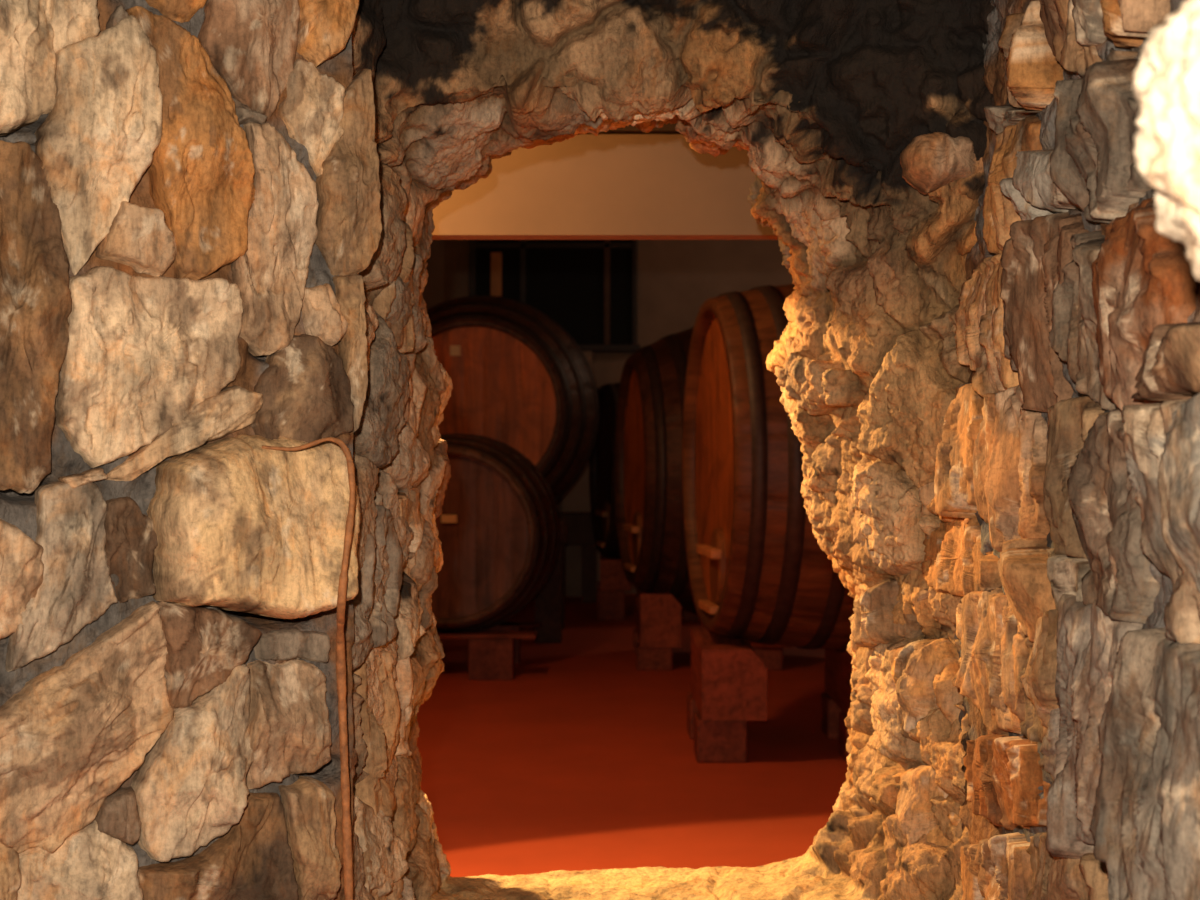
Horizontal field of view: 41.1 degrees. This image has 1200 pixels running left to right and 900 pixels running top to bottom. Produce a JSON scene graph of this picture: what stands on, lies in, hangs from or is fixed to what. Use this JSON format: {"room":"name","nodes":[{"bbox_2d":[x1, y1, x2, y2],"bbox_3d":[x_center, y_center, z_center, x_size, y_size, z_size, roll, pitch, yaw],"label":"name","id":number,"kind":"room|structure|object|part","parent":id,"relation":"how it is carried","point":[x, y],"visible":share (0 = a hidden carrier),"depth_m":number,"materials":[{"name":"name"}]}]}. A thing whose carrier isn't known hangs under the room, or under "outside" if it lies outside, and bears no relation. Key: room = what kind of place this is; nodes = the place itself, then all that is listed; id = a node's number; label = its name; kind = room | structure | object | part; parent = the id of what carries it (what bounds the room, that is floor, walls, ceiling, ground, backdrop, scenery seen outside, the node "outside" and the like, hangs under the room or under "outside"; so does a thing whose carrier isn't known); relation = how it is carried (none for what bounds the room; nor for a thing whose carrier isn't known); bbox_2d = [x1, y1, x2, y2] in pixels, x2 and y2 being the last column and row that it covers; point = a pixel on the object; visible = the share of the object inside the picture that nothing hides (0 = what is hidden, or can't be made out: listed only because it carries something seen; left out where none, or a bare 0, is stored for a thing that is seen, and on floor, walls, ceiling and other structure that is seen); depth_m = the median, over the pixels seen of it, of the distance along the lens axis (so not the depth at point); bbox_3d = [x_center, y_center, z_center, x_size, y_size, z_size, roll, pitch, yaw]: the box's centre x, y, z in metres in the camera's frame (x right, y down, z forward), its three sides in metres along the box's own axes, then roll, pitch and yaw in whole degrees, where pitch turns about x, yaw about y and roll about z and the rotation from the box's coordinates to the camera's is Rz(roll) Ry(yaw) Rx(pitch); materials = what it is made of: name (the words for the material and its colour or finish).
{"room":"wine cellar","nodes":[
{"label":"wine cellar","id":0,"kind":"room"},
{"bbox_2d":[0,0,381,899],"bbox_3d":[-0.583,-0.029,1.904,0.603,1.261,0.409,0,0,-31],"label":"wall","id":1,"kind":"structure","parent":0,"point":[190,212],"depth_m":1.82,"materials":[{"name":"stone"}]},
{"bbox_2d":[262,437,354,899],"bbox_3d":[-0.336,0.295,1.853,0.112,0.619,0.095,0,0,0],"label":"cable","id":2,"kind":"object","parent":1,"relation":"attached to","point":[343,578],"visible":1,"depth_m":1.87,"materials":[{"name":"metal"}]},
{"bbox_2d":[563,351,591,595],"bbox_3d":[-0.201,0.212,14.350,0.259,2.176,0.300,0,0,0],"label":"pier","id":3,"kind":"object","parent":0,"point":[577,499],"visible":0.21,"depth_m":14.20,"materials":[{"name":"paint"}]},
{"bbox_2d":[432,134,777,239],"bbox_3d":[0.000,-0.589,3.590,3.200,0.224,0.080,0,0,0],"label":"wall header","id":4,"kind":"structure","parent":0,"point":[582,186],"depth_m":3.55,"materials":[{"name":"beige paint"}]},
{"bbox_2d":[600,123,678,132],"bbox_3d":[0.000,-0.716,3.545,3.200,0.022,0.030,0,0,0],"label":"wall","id":5,"kind":"structure","parent":4,"relation":"attached to","point":[667,128],"depth_m":3.53,"materials":[{"name":"brown paint"}]},
{"bbox_2d":[422,240,792,592],"bbox_3d":[0.000,-0.350,14.600,5.200,3.300,0.200,0,0,0],"label":"wall","id":6,"kind":"structure","parent":0,"point":[675,278],"depth_m":14.50,"materials":[{"name":"paint"}]},
{"bbox_2d":[469,240,639,351],"bbox_3d":[-0.424,-1.501,14.400,1.568,1.235,0.200,0,0,0],"label":"window","id":7,"kind":"structure","parent":6,"relation":"in","point":[588,287],"depth_m":14.42,"materials":[{"name":"black glass"}]},
{"bbox_3d":[-1.149,-1.519,14.430,0.063,1.199,0.140,0,0,0],"label":"frame","id":8,"kind":"part","parent":7,"relation":"part of","materials":[{"name":"brown wood"}]},
{"bbox_3d":[-0.424,-1.839,14.435,1.514,0.054,0.130,0,0,0],"label":"frame","id":9,"kind":"part","parent":7,"relation":"part of","materials":[{"name":"brown wood"}]},
{"bbox_3d":[-0.424,-0.915,14.400,1.568,0.063,0.200,0,0,0],"label":"sill","id":10,"kind":"part","parent":7,"relation":"part of","materials":[{"name":"brown wood"}]},
{"bbox_3d":[0.311,-1.519,14.430,0.045,1.199,0.140,0,0,0],"label":"frame","id":11,"kind":"part","parent":7,"relation":"part of","materials":[{"name":"brown wood"}]},
{"bbox_2d":[417,593,847,876],"bbox_3d":[0.000,1.350,8.100,8.000,0.100,14.200,0,0,0],"label":"floor","id":12,"kind":"structure","parent":0,"point":[584,759],"depth_m":6.53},
{"bbox_2d":[437,622,540,679],"bbox_3d":[-0.886,1.171,9.460,1.050,0.258,0.880,0,0,0],"label":"cradle","id":13,"kind":"object","parent":12,"relation":"on","point":[494,652],"visible":0.43,"depth_m":9.02,"materials":[{"name":"brown wood"}]},
{"bbox_3d":[-0.616,1.183,9.115,0.250,0.234,0.190,0,0,0],"label":"post","id":14,"kind":"part","parent":13,"relation":"part of","materials":[{"name":"brown wood"}]},
{"bbox_2d":[431,434,559,631],"bbox_3d":[-0.831,0.489,9.499,1.172,1.172,1.000,0,0,4],"label":"barrel","id":15,"kind":"object","parent":13,"relation":"on","point":[498,525],"visible":0.59,"depth_m":9.05,"materials":[{"name":"brown wood"}]},
{"bbox_3d":[-0.853,0.389,9.048,0.090,0.045,0.032,0,0,4],"label":"label plate","id":16,"kind":"part","parent":15,"relation":"part of","materials":[{"name":"metal"}]},
{"bbox_3d":[-0.616,1.183,9.795,0.250,0.234,0.190,0,0,0],"label":"post","id":17,"kind":"part","parent":13,"relation":"part of","materials":[{"name":"brown wood"}]},
{"bbox_2d":[559,512,596,601],"bbox_3d":[-0.238,0.922,13.850,0.460,0.756,0.500,0,0,0],"label":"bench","id":18,"kind":"object","parent":12,"relation":"on","point":[579,524],"visible":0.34,"depth_m":13.65,"materials":[{"name":"brown wood"}]},
{"bbox_3d":[-0.238,0.676,13.850,0.460,0.264,0.500,0,0,0],"label":"seat","id":19,"kind":"part","parent":18,"relation":"part of","materials":[{"name":"brown wood"}]},
{"bbox_3d":[-0.093,1.054,13.850,0.130,0.492,0.400,0,0,0],"label":"leg","id":20,"kind":"part","parent":18,"relation":"part of","materials":[{"name":"brown wood"}]},
{"bbox_2d":[597,554,699,619],"bbox_3d":[0.435,1.070,12.650,0.910,0.460,0.900,0,0,0],"label":"cradle","id":21,"kind":"object","parent":12,"relation":"on","point":[613,583],"visible":0.41,"depth_m":12.20,"materials":[{"name":"brown stone"}]},
{"bbox_2d":[589,382,620,558],"bbox_3d":[0.663,0.160,12.693,1.360,1.479,1.482,0,0,-8],"label":"large cask","id":22,"kind":"object","parent":21,"relation":"on","point":[601,461],"visible":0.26,"depth_m":12.68,"materials":[{"name":"brown wood"}]},
{"bbox_3d":[0.085,1.185,12.320,0.210,0.230,0.240,0,0,0],"label":"post","id":23,"kind":"part","parent":21,"relation":"part of","materials":[{"name":"brown wood"}]},
{"bbox_3d":[0.735,1.185,12.320,0.210,0.230,0.240,0,0,0],"label":"post","id":24,"kind":"part","parent":21,"relation":"part of","materials":[{"name":"brown wood"}]},
{"bbox_2d":[633,588,791,670],"bbox_3d":[0.672,1.070,9.925,0.910,0.460,1.050,0,0,0],"label":"cradle","id":25,"kind":"object","parent":12,"relation":"on","point":[657,630],"visible":0.49,"depth_m":9.40,"materials":[{"name":"brown stone"}]},
{"bbox_3d":[0.323,1.230,10.310,0.210,0.140,0.220,0,0,0],"label":"post","id":26,"kind":"part","parent":25,"relation":"part of","materials":[{"name":"brown wood"}]},
{"bbox_3d":[0.323,1.230,9.530,0.210,0.140,0.220,0,0,0],"label":"post","id":27,"kind":"part","parent":25,"relation":"part of","materials":[{"name":"brown wood"}]},
{"bbox_2d":[614,327,696,612],"bbox_3d":[0.919,0.120,9.992,1.510,1.857,1.859,0,0,-7],"label":"large cask","id":28,"kind":"object","parent":25,"relation":"on","point":[650,402],"visible":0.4,"depth_m":9.43,"materials":[{"name":"brown wood"}]},
{"bbox_3d":[0.973,1.230,9.530,0.210,0.140,0.220,0,0,0],"label":"post","id":29,"kind":"part","parent":25,"relation":"part of","materials":[{"name":"brown wood"}]},
{"bbox_2d":[687,628,852,762],"bbox_3d":[0.857,1.062,7.020,0.910,0.475,0.800,0,0,0],"label":"cradle","id":30,"kind":"object","parent":12,"relation":"on","point":[729,679],"visible":0.63,"depth_m":6.64,"materials":[{"name":"brown stone"}]},
{"bbox_3d":[0.507,1.210,7.290,0.210,0.180,0.220,0,0,0],"label":"post","id":31,"kind":"part","parent":30,"relation":"part of","materials":[{"name":"brown wood"}]},
{"bbox_3d":[0.507,1.210,6.750,0.210,0.180,0.220,0,0,0],"label":"post","id":32,"kind":"part","parent":30,"relation":"part of","materials":[{"name":"brown wood"}]},
{"bbox_2d":[682,284,854,649],"bbox_3d":[1.131,0.067,7.065,1.360,1.619,1.620,0,0,-5],"label":"large cask","id":33,"kind":"object","parent":30,"relation":"on","point":[758,570],"visible":0.46,"depth_m":6.52,"materials":[{"name":"brown wood"}]},
{"bbox_3d":[1.127,1.210,7.290,0.210,0.180,0.220,0,0,0],"label":"post","id":34,"kind":"part","parent":30,"relation":"part of","materials":[{"name":"brown wood"}]},
{"bbox_3d":[1.127,1.210,6.750,0.210,0.180,0.220,0,0,0],"label":"post","id":35,"kind":"part","parent":30,"relation":"part of","materials":[{"name":"brown wood"}]},
{"bbox_3d":[-0.860,0.888,11.250,1.240,0.824,0.960,0,0,0],"label":"rack","id":36,"kind":"object","parent":12,"relation":"on","visible":0},
{"bbox_2d":[427,295,599,501],"bbox_3d":[-0.818,-0.268,11.249,1.625,1.625,1.100,0,0,4],"label":"barrel","id":37,"kind":"object","parent":36,"relation":"on","point":[521,381],"visible":0.61,"depth_m":10.76,"materials":[{"name":"brown wood"}]},
{"bbox_3d":[-0.972,-0.667,10.757,0.070,0.070,0.032,0,0,4],"label":"label plate","id":38,"kind":"part","parent":37,"relation":"part of","materials":[{"name":"paper"}]},
{"bbox_2d":[587,133,679,133],"bbox_3d":[0.000,-1.401,3.630,5.200,1.399,0.060,0,0,0],"label":"wall","id":39,"kind":"structure","parent":0,"point":[587,133],"depth_m":3.60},
{"bbox_2d":[348,0,994,899],"bbox_3d":[0.106,0.147,2.430,1.670,2.796,0.936,0,0,0],"label":"wall","id":40,"kind":"structure","parent":0,"point":[860,125],"depth_m":2.26,"materials":[{"name":"stone"}]},
{"bbox_2d":[921,0,1199,899],"bbox_3d":[0.539,0.000,1.614,0.535,1.600,1.878,0,0,0],"label":"wall","id":41,"kind":"structure","parent":0,"point":[1068,454],"depth_m":1.57,"materials":[{"name":"stone"}]}
]}

